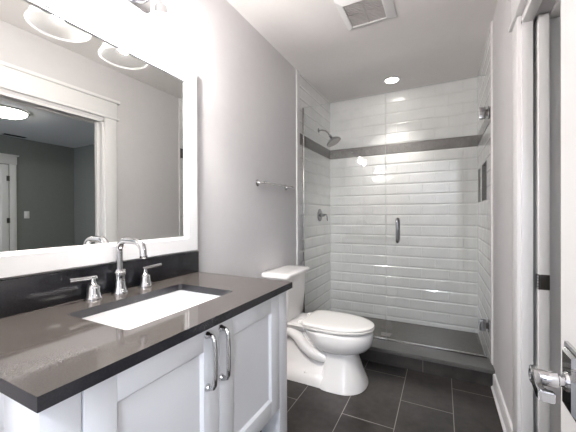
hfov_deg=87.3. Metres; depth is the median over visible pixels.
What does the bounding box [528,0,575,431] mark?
door
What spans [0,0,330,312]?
wall
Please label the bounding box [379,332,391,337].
floor drain
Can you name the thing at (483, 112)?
shower door
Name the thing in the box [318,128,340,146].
shower fixture
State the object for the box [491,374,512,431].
baseboard
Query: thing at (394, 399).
floor
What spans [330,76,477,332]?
wall
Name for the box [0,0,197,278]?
mirror
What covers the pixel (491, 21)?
trim
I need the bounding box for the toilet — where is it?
[262,265,374,395]
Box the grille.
[344,0,385,26]
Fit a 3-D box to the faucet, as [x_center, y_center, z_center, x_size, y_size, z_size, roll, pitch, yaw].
[-0.639,0.203,1.234,0.196,0.231,0.398,0,0,27]
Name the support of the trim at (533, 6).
attached to the wall at (502, 39)
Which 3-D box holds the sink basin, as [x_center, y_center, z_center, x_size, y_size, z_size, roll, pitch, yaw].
[-0.476,0.422,1.129,0.372,0.148,0.545,0,0,27]
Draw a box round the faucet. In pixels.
[68,237,161,300]
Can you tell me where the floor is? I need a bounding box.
[260,315,502,431]
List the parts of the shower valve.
plate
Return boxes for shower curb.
[359,338,494,386]
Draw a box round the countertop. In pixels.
[0,272,291,412]
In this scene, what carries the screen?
on the shower curb
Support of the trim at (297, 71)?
attached to the wall at (246, 89)
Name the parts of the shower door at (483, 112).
handle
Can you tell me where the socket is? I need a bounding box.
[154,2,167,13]
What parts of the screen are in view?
glass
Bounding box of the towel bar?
[256,179,293,190]
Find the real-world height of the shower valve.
0.144 m
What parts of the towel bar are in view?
post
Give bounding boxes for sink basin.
[82,290,219,329]
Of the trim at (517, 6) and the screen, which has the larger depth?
the screen
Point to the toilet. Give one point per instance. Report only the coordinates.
(324, 347)
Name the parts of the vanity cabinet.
panel, leg, door, door panel, handle, handle, door, door panel, leg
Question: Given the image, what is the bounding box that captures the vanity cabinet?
[0,291,286,431]
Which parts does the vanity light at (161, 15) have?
lamp shade, bulb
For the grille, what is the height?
0.010 m
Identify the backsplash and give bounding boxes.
[0,251,198,317]
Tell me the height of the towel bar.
0.052 m
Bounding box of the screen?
[302,93,385,339]
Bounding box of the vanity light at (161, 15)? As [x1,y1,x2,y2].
[63,0,186,57]
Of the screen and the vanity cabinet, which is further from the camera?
the screen
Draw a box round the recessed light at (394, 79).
[383,76,400,83]
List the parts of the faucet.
lever, handle, spout, spout, handle, lever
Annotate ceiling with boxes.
[227,0,497,102]
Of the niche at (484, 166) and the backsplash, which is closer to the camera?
the backsplash
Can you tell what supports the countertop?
on the vanity cabinet
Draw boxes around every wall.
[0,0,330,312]
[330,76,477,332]
[477,0,555,424]
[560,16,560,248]
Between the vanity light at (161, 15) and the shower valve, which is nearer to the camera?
the vanity light at (161, 15)
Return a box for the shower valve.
[317,209,327,220]
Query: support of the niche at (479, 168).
attached to the wall at (502, 39)
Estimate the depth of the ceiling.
2.46 m
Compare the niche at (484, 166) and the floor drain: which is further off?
the floor drain
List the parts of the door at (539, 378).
lever handle, lever plate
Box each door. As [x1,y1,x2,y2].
[386,75,489,357]
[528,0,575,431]
[533,12,549,431]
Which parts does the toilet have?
tank, tank lid, seat lid, bowl, seat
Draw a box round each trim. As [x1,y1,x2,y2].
[296,69,299,265]
[491,21,492,363]
[507,0,527,431]
[521,0,560,431]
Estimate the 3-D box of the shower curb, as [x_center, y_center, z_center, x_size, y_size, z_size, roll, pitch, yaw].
[0.805,1.145,2.589,1.580,0.126,0.268,0,0,27]
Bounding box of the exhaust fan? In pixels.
[334,0,396,30]
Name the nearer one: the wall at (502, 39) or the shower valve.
the wall at (502, 39)
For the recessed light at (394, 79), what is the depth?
3.16 m
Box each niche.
[478,168,479,201]
[482,160,486,200]
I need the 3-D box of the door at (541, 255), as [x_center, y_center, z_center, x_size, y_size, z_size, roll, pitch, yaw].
[1.313,0.152,1.700,0.047,2.091,0.840,0,0,27]
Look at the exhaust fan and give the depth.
2.06 m

